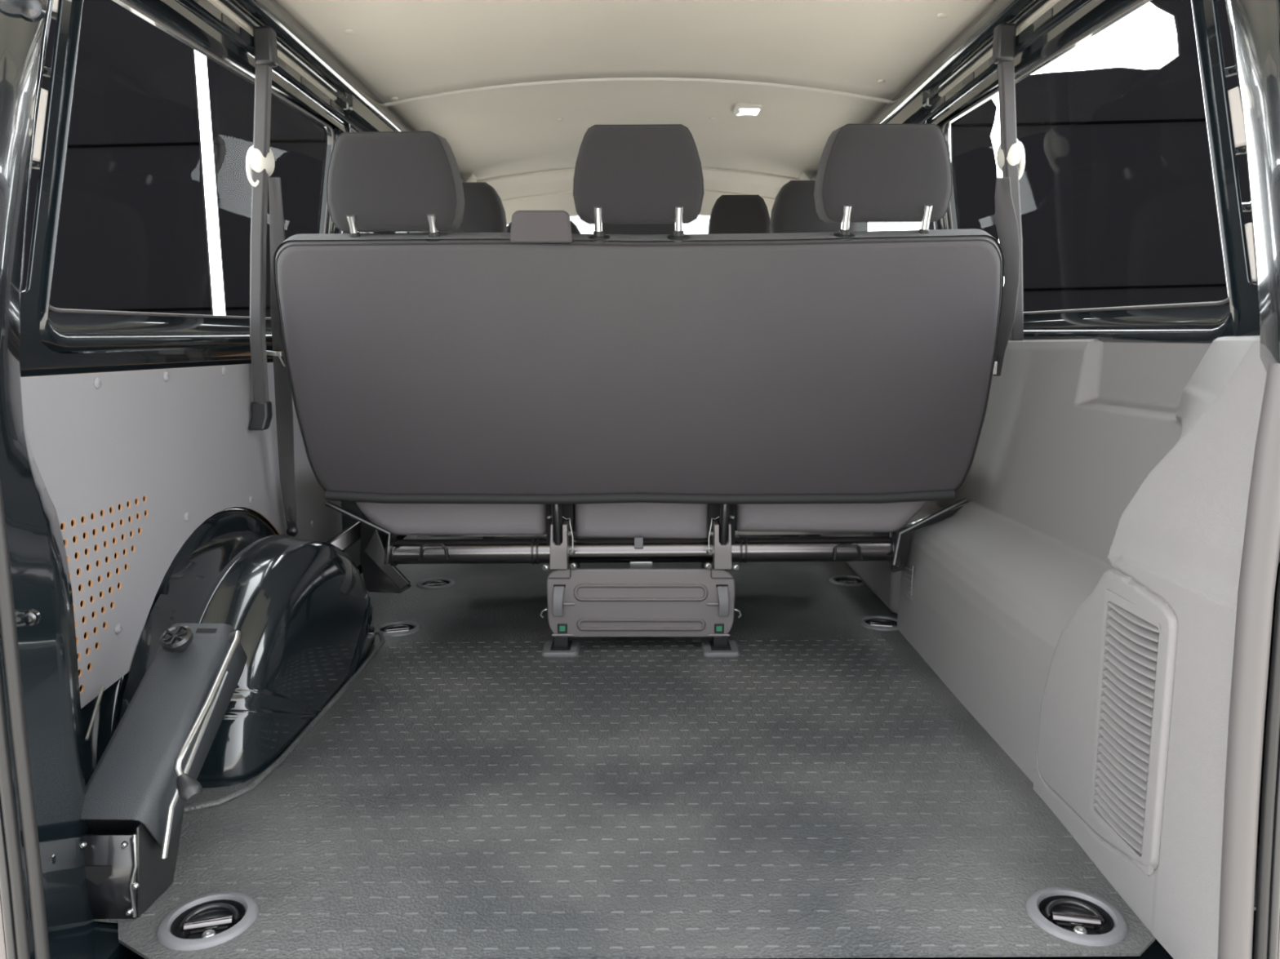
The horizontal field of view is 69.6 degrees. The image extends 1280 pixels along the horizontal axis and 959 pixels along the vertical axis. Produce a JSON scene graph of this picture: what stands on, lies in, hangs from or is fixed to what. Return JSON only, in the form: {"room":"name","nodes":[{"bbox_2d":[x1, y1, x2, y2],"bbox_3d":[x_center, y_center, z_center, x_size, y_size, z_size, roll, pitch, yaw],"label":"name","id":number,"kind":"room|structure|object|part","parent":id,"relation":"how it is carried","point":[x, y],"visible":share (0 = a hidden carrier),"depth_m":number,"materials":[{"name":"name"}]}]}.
{"room":"vehicle interior","nodes":[
{"label":"vehicle interior","id":0,"kind":"room"},
{"bbox_2d":[20,0,466,813],"bbox_3d":[-0.734,-0.372,2.689,0.305,1.390,3.470,0,8,0],"label":"wall","id":1,"kind":"structure","parent":0,"point":[301,609],"depth_m":1.57,"materials":[{"name":"black paint"}]},
{"bbox_2d":[0,479,49,958],"bbox_3d":[-0.745,0.270,0.875,0.310,0.539,0.020,-1,8,-5],"label":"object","id":2,"kind":"object","parent":1,"relation":"attached to","point":[14,932],"visible":1,"depth_m":0.89,"materials":[{"name":"black"}]},
{"bbox_2d":[0,0,95,958],"bbox_3d":[-0.671,-0.026,0.957,0.379,1.361,0.222,0,8,0],"label":"trim","id":3,"kind":"structure","parent":1,"relation":"attached to","point":[42,594],"depth_m":0.97,"materials":[{"name":"black paint"}]},
{"bbox_2d":[21,362,342,708],"bbox_3d":[-0.799,0.087,1.786,0.007,0.616,1.370,0,8,0],"label":"panel","id":4,"kind":"object","parent":1,"relation":"attached to","point":[181,440],"visible":0.58,"depth_m":1.47,"materials":[{"name":"grey plastic"}]},
{"bbox_3d":[-0.749,-0.939,2.605,0.043,0.048,3.470,0,8,0],"label":"window rail","id":5,"kind":"part","parent":1,"relation":"part of","materials":[{"name":"metal"}]},
{"bbox_3d":[-0.727,-0.825,1.743,0.002,0.014,1.050,0,8,0],"label":"clip plate","id":6,"kind":"part","parent":1,"relation":"part of","materials":[{"name":"black metal"}]},
{"bbox_2d":[245,26,297,536],"bbox_3d":[-0.745,-0.363,1.875,0.111,1.009,0.158,0,8,0],"label":"belt","id":7,"kind":"object","parent":1,"relation":"attached to","point":[260,157],"visible":0.98,"depth_m":1.85,"materials":[{"name":"grey fabric"}]},
{"bbox_3d":[-0.742,-0.487,1.825,0.123,0.724,0.044,5,10,33],"label":"post","id":8,"kind":"part","parent":7,"relation":"part of","materials":[{"name":"grey"}]},
{"bbox_2d":[466,173,476,182],"bbox_3d":[-0.690,-0.785,3.673,0.089,0.830,0.212,0,8,0],"label":"trim","id":9,"kind":"structure","parent":1,"relation":"attached to","point":[473,178],"depth_m":3.57,"materials":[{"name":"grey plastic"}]},
{"bbox_2d":[387,80,887,181],"bbox_3d":[-0.007,-1.168,3.147,1.428,0.086,1.243,0,8,0],"label":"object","id":10,"kind":"structure","parent":1,"relation":"attached to","point":[489,134],"depth_m":2.93,"materials":[{"name":"beige fabric"}]},
{"bbox_2d":[384,77,890,106],"bbox_3d":[-0.006,-1.066,2.523,1.403,0.078,0.014,0,8,0],"label":"trim","id":11,"kind":"structure","parent":1,"relation":"attached to","point":[608,79],"depth_m":2.52,"materials":[{"name":"grey plastic"}]},
{"bbox_2d":[485,169,790,224],"bbox_3d":[-0.007,-1.227,4.004,1.384,0.198,0.451,0,8,0],"label":"trim","id":12,"kind":"structure","parent":1,"relation":"attached to","point":[713,180],"depth_m":4.00,"materials":[{"name":"beige fabric"}]},
{"bbox_2d":[476,167,799,182],"bbox_3d":[-0.008,-1.250,3.768,1.403,0.080,0.016,0,8,0],"label":"trim","id":13,"kind":"structure","parent":1,"relation":"attached to","point":[703,168],"depth_m":3.76,"materials":[{"name":"beige plastic"}]},
{"bbox_2d":[501,190,775,202],"bbox_3d":[-0.008,-1.253,4.061,1.322,0.068,0.012,0,8,0],"label":"trim","id":14,"kind":"structure","parent":1,"relation":"attached to","point":[704,191],"depth_m":4.06,"materials":[{"name":"beige plastic"}]},
{"bbox_2d":[71,910,1255,958],"bbox_3d":[0.002,0.288,2.969,1.800,0.084,4.110,0,8,0],"label":"trim","id":15,"kind":"structure","parent":1,"relation":"attached to","point":[102,943],"depth_m":1.08,"materials":[{"name":"black paint"}]},
{"bbox_2d":[733,102,762,115],"bbox_3d":[0.331,-1.134,2.818,0.080,0.018,0.100,0,8,0],"label":"lamp","id":16,"kind":"object","parent":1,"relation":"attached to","point":[740,108],"visible":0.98,"depth_m":2.79,"materials":[{"name":"grey plastic"}]},
{"bbox_2d":[275,0,994,120],"bbox_3d":[-0.006,-1.007,2.081,1.428,0.078,2.811,0,8,0],"label":"ceiling","id":17,"kind":"structure","parent":0,"point":[399,50],"depth_m":2.13,"materials":[{"name":"beige fabric"}]},
{"bbox_2d":[93,534,1258,958],"bbox_3d":[0.002,0.239,2.982,1.660,0.005,3.970,0,8,0],"label":"floor","id":18,"kind":"structure","parent":0,"point":[818,789],"depth_m":1.33,"materials":[{"name":"rubber"}]},
{"bbox_2d":[80,623,247,919],"bbox_3d":[-0.595,0.354,1.207,0.167,0.294,0.299,0,8,0],"label":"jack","id":19,"kind":"object","parent":18,"relation":"on","point":[140,788],"visible":0.98,"depth_m":1.13,"materials":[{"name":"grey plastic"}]},
{"bbox_3d":[-0.621,0.335,1.209,0.081,0.186,0.257,0,8,0],"label":"jack arm","id":20,"kind":"part","parent":19,"relation":"part of","materials":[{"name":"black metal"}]},
{"bbox_3d":[-0.629,0.219,1.249,0.040,0.036,0.039,0,8,0],"label":"wheel knob","id":21,"kind":"part","parent":19,"relation":"part of","materials":[{"name":"black plastic"}]},
{"bbox_3d":[-0.527,0.361,1.074,0.034,0.030,0.025,6,10,36],"label":"crank knob","id":22,"kind":"part","parent":19,"relation":"part of","materials":[{"name":"black plastic"}]},
{"bbox_3d":[-0.552,0.283,1.184,0.027,0.118,0.242,-2,8,-8],"label":"crank rod","id":23,"kind":"part","parent":19,"relation":"part of","materials":[{"name":"silver metal"}]},
{"bbox_2d":[156,891,258,951],"bbox_3d":[-0.509,0.528,1.086,0.109,0.027,0.109,-2,9,-14],"label":"ring","id":24,"kind":"object","parent":18,"relation":"attached to","point":[209,920],"visible":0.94,"depth_m":1.09,"materials":[{"name":"grey plastic"}]},
{"bbox_2d":[169,899,245,939],"bbox_3d":[-0.509,0.530,1.087,0.081,0.022,0.081,-2,9,-14],"label":"cup","id":25,"kind":"object","parent":24,"relation":"on","point":[193,919],"depth_m":1.09,"materials":[{"name":"black metal"}]},
{"bbox_2d":[374,621,421,636],"bbox_3d":[-0.578,0.365,2.194,0.109,0.027,0.109,-3,9,-17],"label":"ring","id":26,"kind":"object","parent":18,"relation":"attached to","point":[395,628],"visible":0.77,"depth_m":2.20,"materials":[{"name":"grey plastic"}]},
{"bbox_2d":[380,624,414,631],"bbox_3d":[-0.578,0.367,2.195,0.081,0.022,0.081,-3,9,-17],"label":"cup","id":27,"kind":"object","parent":26,"relation":"on","point":[384,628],"depth_m":2.21,"materials":[{"name":"black metal"}]},
{"bbox_2d":[416,577,455,589],"bbox_3d":[-0.578,0.304,2.607,0.109,0.027,0.109,-3,9,-17],"label":"ring","id":28,"kind":"object","parent":18,"relation":"attached to","point":[433,583],"visible":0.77,"depth_m":2.61,"materials":[{"name":"grey plastic"}]},
{"bbox_2d":[422,580,449,585],"bbox_3d":[-0.578,0.307,2.607,0.081,0.022,0.081,-3,9,-17],"label":"cup","id":29,"kind":"object","parent":28,"relation":"on","point":[424,582],"depth_m":2.63,"materials":[{"name":"black metal"}]},
{"bbox_2d":[506,220,580,233],"bbox_3d":[-0.403,-0.528,4.146,0.520,1.180,0.681,0,8,0],"label":"seat","id":30,"kind":"object","parent":18,"relation":"on","point":[575,229],"visible":0.02,"depth_m":3.74,"materials":[{"name":"fabric"}]},
{"bbox_2d":[273,123,1004,657],"bbox_3d":[0.016,-0.176,2.101,1.439,1.075,0.712,0,8,0],"label":"seat","id":31,"kind":"object","parent":18,"relation":"on","point":[648,399],"visible":1,"depth_m":1.82,"materials":[{"name":"black fabric"}]},
{"bbox_3d":[-0.538,-0.473,1.728,0.016,0.050,0.035,0,8,0],"label":"post","id":32,"kind":"part","parent":31,"relation":"part of","materials":[{"name":"silver metal"}]},
{"bbox_3d":[-0.610,0.116,1.998,0.140,0.141,0.011,0,8,0],"label":"rod","id":33,"kind":"part","parent":31,"relation":"part of","materials":[{"name":"black metal"}]},
{"bbox_3d":[-0.388,-0.474,1.723,0.016,0.050,0.035,0,8,0],"label":"post","id":34,"kind":"part","parent":31,"relation":"part of","materials":[{"name":"silver metal"}]},
{"bbox_2d":[355,502,546,535],"bbox_3d":[-0.425,0.005,2.247,0.435,0.181,0.475,0,8,0],"label":"seat cushion","id":35,"kind":"object","parent":31,"relation":"on","point":[400,519],"depth_m":2.02,"materials":[{"name":"grey fabric"}]},
{"bbox_2d":[510,210,572,243],"bbox_3d":[-0.187,-0.476,1.733,0.122,0.067,0.072,0,8,0],"label":"outlet","id":36,"kind":"object","parent":31,"relation":"attached to","point":[526,226],"depth_m":1.70,"materials":[{"name":"grey plastic"}]},
{"bbox_3d":[-0.179,0.088,1.983,0.022,0.102,0.030,0,8,0],"label":"hinge arm","id":37,"kind":"part","parent":31,"relation":"part of","materials":[{"name":"black metal"}]},
{"bbox_3d":[-0.177,0.265,1.994,0.026,0.065,0.020,0,8,0],"label":"release lever","id":38,"kind":"part","parent":31,"relation":"part of","materials":[{"name":"grey plastic"}]},
{"bbox_3d":[-0.177,0.108,2.027,0.061,0.140,0.010,0,8,0],"label":"hinge plate","id":39,"kind":"part","parent":31,"relation":"part of","materials":[{"name":"black paint"}]},
{"bbox_2d":[541,640,580,657],"bbox_3d":[-0.174,0.374,2.037,0.080,0.008,0.090,0,8,0],"label":"socket","id":40,"kind":"object","parent":31,"relation":"attached to","point":[551,648],"depth_m":2.02,"materials":[{"name":"grey plastic"}]},
{"bbox_3d":[-0.174,0.357,2.041,0.032,0.029,0.035,0,8,0],"label":"leg","id":41,"kind":"part","parent":31,"relation":"part of","materials":[{"name":"black metal"}]},
{"bbox_3d":[-0.170,0.326,2.012,0.021,0.022,0.003,0,8,0],"label":"indicator frame","id":42,"kind":"part","parent":31,"relation":"part of","materials":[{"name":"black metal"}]},
{"bbox_3d":[-0.078,-0.481,1.724,0.015,0.060,0.036,0,8,0],"label":"post","id":43,"kind":"part","parent":31,"relation":"part of","materials":[{"name":"silver metal"}]},
{"bbox_3d":[0.002,-0.214,1.871,1.408,0.546,0.250,0,8,0],"label":"backrest","id":44,"kind":"part","parent":31,"relation":"part of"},
{"bbox_3d":[0.002,0.270,2.013,0.410,0.155,0.014,0,8,0],"label":"foot plate","id":45,"kind":"part","parent":31,"relation":"part of","materials":[{"name":"grey plastic"}]},
{"bbox_2d":[574,502,708,538],"bbox_3d":[0.004,0.009,2.248,0.298,0.193,0.475,0,8,0],"label":"seat cushion","id":46,"kind":"object","parent":31,"relation":"on","point":[617,520],"depth_m":2.02,"materials":[{"name":"grey fabric"}]},
{"bbox_3d":[0.011,0.199,2.286,1.020,0.280,0.425,0,8,0],"label":"under frame","id":47,"kind":"part","parent":31,"relation":"part of","materials":[{"name":"black metal"}]},
{"bbox_3d":[0.073,-0.482,1.724,0.015,0.060,0.036,0,8,0],"label":"post","id":48,"kind":"part","parent":31,"relation":"part of","materials":[{"name":"silver metal"}]},
{"bbox_3d":[0.173,0.326,2.013,0.021,0.022,0.003,0,8,0],"label":"indicator frame","id":49,"kind":"part","parent":31,"relation":"part of","materials":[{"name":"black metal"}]},
{"bbox_3d":[0.178,0.357,2.042,0.032,0.029,0.035,0,8,0],"label":"leg","id":50,"kind":"part","parent":31,"relation":"part of","materials":[{"name":"black metal"}]},
{"bbox_2d":[701,640,740,657],"bbox_3d":[0.177,0.372,2.031,0.080,0.008,0.090,0,8,0],"label":"socket","id":51,"kind":"object","parent":31,"relation":"attached to","point":[709,648],"depth_m":2.01,"materials":[{"name":"grey plastic"}]},
{"bbox_3d":[0.180,0.108,2.027,0.059,0.140,0.010,0,8,0],"label":"hinge plate","id":52,"kind":"part","parent":31,"relation":"part of","materials":[{"name":"black paint"}]},
{"bbox_3d":[0.180,0.265,1.994,0.025,0.065,0.020,0,8,0],"label":"release lever","id":53,"kind":"part","parent":31,"relation":"part of","materials":[{"name":"grey plastic"}]},
{"bbox_3d":[0.182,0.088,1.983,0.022,0.102,0.030,0,8,0],"label":"hinge arm","id":54,"kind":"part","parent":31,"relation":"part of","materials":[{"name":"black metal"}]},
{"bbox_2d":[735,501,926,532],"bbox_3d":[0.432,-0.001,2.247,0.437,0.179,0.475,0,8,0],"label":"seat cushion","id":55,"kind":"object","parent":31,"relation":"on","point":[887,517],"depth_m":2.02,"materials":[{"name":"grey fabric"}]},
{"bbox_3d":[0.386,-0.484,1.722,0.016,0.060,0.036,0,8,0],"label":"post","id":56,"kind":"part","parent":31,"relation":"part of","materials":[{"name":"silver metal"}]},
{"bbox_3d":[0.536,-0.486,1.727,0.016,0.060,0.036,0,8,0],"label":"post","id":57,"kind":"part","parent":31,"relation":"part of","materials":[{"name":"silver metal"}]},
{"bbox_3d":[0.629,0.113,1.998,0.159,0.148,0.011,0,8,0],"label":"rod","id":58,"kind":"part","parent":31,"relation":"part of","materials":[{"name":"black metal"}]},
{"bbox_2d":[418,180,859,538],"bbox_3d":[-0.002,-0.385,3.213,1.400,1.165,0.671,0,8,0],"label":"seat","id":59,"kind":"object","parent":18,"relation":"on","point":[793,210],"visible":0.12,"depth_m":2.81,"materials":[{"name":"fabric"}]},
{"bbox_3d":[-0.525,0.032,3.335,0.040,0.310,0.350,0,8,0],"label":"leg","id":60,"kind":"part","parent":59,"relation":"part of","materials":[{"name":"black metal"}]},
{"bbox_3d":[0.525,0.026,3.335,0.040,0.310,0.350,0,8,0],"label":"leg","id":61,"kind":"part","parent":59,"relation":"part of","materials":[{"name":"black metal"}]},
{"bbox_2d":[707,195,769,234],"bbox_3d":[0.411,-0.576,4.140,0.480,1.268,0.681,0,8,0],"label":"seat","id":62,"kind":"object","parent":18,"relation":"on","point":[730,214],"visible":0.11,"depth_m":3.73,"materials":[{"name":"fabric"}]},
{"bbox_2d":[829,574,866,586],"bbox_3d":[0.592,0.296,2.612,0.109,0.027,0.109,2,9,17],"label":"ring","id":63,"kind":"object","parent":18,"relation":"attached to","point":[843,580],"visible":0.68,"depth_m":2.61,"materials":[{"name":"grey plastic"}]},
{"bbox_2d":[834,577,862,582],"bbox_3d":[0.592,0.299,2.612,0.081,0.022,0.081,2,9,17],"label":"cup","id":64,"kind":"object","parent":63,"relation":"on","point":[836,579],"depth_m":2.64,"materials":[{"name":"black metal"}]},
{"bbox_2d":[858,615,897,631],"bbox_3d":[0.582,0.355,2.215,0.109,0.027,0.109,2,9,17],"label":"ring","id":65,"kind":"object","parent":18,"relation":"attached to","point":[882,623],"visible":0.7,"depth_m":2.22,"materials":[{"name":"grey plastic"}]},
{"bbox_2d":[865,618,897,625],"bbox_3d":[0.582,0.357,2.215,0.081,0.022,0.081,2,9,17],"label":"cup","id":66,"kind":"object","parent":65,"relation":"on","point":[868,621],"depth_m":2.24,"materials":[{"name":"black metal"}]},
{"bbox_2d":[1026,887,1128,946],"bbox_3d":[0.513,0.522,1.084,0.109,0.027,0.109,1,9,11],"label":"ring","id":67,"kind":"object","parent":18,"relation":"attached to","point":[1071,915],"visible":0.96,"depth_m":1.08,"materials":[{"name":"grey plastic"}]},
{"bbox_2d":[1039,895,1114,934],"bbox_3d":[0.513,0.524,1.085,0.081,0.022,0.081,1,9,11],"label":"cup","id":68,"kind":"object","parent":67,"relation":"on","point":[1058,914],"depth_m":1.09,"materials":[{"name":"black metal"}]},
{"bbox_2d":[809,0,1279,843],"bbox_3d":[0.773,-0.383,2.688,0.170,1.385,3.470,0,8,0],"label":"wall","id":69,"kind":"structure","parent":0,"point":[963,76],"depth_m":1.55,"materials":[{"name":"black paint"}]},
{"bbox_2d":[799,171,810,180],"bbox_3d":[0.680,-0.793,3.675,0.089,0.830,0.210,0,8,0],"label":"trim","id":70,"kind":"structure","parent":69,"relation":"attached to","point":[802,176],"depth_m":3.57,"materials":[{"name":"grey plastic"}]},
{"bbox_2d":[819,501,943,613],"bbox_3d":[0.741,0.117,2.949,0.240,0.240,1.400,0,8,0],"label":"trim","id":71,"kind":"structure","parent":69,"relation":"attached to","point":[877,576],"depth_m":2.37,"materials":[{"name":"grey plastic"}]},
{"bbox_2d":[904,566,914,600],"bbox_3d":[0.611,0.231,2.091,0.004,0.082,0.061,0,8,0],"label":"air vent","id":72,"kind":"object","parent":69,"relation":"attached to","point":[909,571],"depth_m":2.09,"materials":[{"name":"grey plastic"}]},
{"bbox_2d":[929,488,958,508],"bbox_3d":[0.825,-0.086,2.899,0.070,0.655,1.440,0,8,0],"label":"trim","id":73,"kind":"structure","parent":69,"relation":"attached to","point":[942,504],"depth_m":2.38,"materials":[{"name":"grey plastic"}]},
{"bbox_3d":[0.716,-0.833,1.743,0.002,0.014,1.050,0,8,0],"label":"clip plate","id":74,"kind":"part","parent":69,"relation":"part of","materials":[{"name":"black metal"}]},
{"bbox_2d":[991,23,1025,376],"bbox_3d":[0.740,-0.543,1.844,0.063,0.671,0.164,6,11,38],"label":"belt","id":75,"kind":"object","parent":69,"relation":"attached to","point":[1011,151],"visible":0.94,"depth_m":1.82,"materials":[{"name":"grey fabric"}]},
{"bbox_3d":[0.744,-0.575,1.846,0.149,0.586,0.034,-8,11,-41],"label":"post","id":76,"kind":"part","parent":75,"relation":"part of","materials":[{"name":"grey"}]},
{"bbox_3d":[0.738,-0.949,2.605,0.043,0.048,3.470,0,8,0],"label":"window rail","id":77,"kind":"part","parent":69,"relation":"part of","materials":[{"name":"metal"}]},
{"bbox_2d":[897,335,1279,958],"bbox_3d":[0.740,0.103,1.551,0.322,0.675,1.362,0,8,0],"label":"trim","id":78,"kind":"structure","parent":69,"relation":"attached to","point":[1080,602],"depth_m":1.24,"materials":[{"name":"grey plastic"}]},
{"bbox_2d":[1037,568,1177,875],"bbox_3d":[0.610,0.285,1.187,0.059,0.360,0.330,0,8,0],"label":"air vent","id":79,"kind":"object","parent":69,"relation":"attached to","point":[1107,716],"depth_m":1.13,"materials":[{"name":"grey plastic"}]},
{"bbox_2d":[1217,363,1279,958],"bbox_3d":[0.732,0.214,0.879,0.330,0.648,0.029,0,8,1],"label":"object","id":80,"kind":"object","parent":69,"relation":"attached to","point":[1261,542],"visible":1,"depth_m":0.88,"materials":[{"name":"grey plastic"}]},
{"bbox_2d":[1225,0,1279,372],"bbox_3d":[0.664,-0.389,0.905,0.366,0.632,0.222,0,8,0],"label":"trim","id":81,"kind":"structure","parent":69,"relation":"attached to","point":[1254,24],"depth_m":0.90,"materials":[{"name":"black paint"}]},
{"label":"outside","id":82,"kind":"structure","parent":0,"visible":0},
{"label":"ground","id":83,"kind":"structure","parent":82,"visible":0},
{"bbox_2d":[21,0,408,317],"bbox_3d":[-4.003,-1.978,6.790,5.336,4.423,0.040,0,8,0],"label":"window","id":84,"kind":"structure","parent":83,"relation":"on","point":[132,233],"depth_m":6.75,"materials":[{"name":"black glass"}]},
{"bbox_2d":[951,0,1251,311],"bbox_3d":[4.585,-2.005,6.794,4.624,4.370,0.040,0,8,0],"label":"window","id":85,"kind":"structure","parent":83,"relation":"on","point":[1118,206],"depth_m":6.76,"materials":[{"name":"black glass"}]}
]}

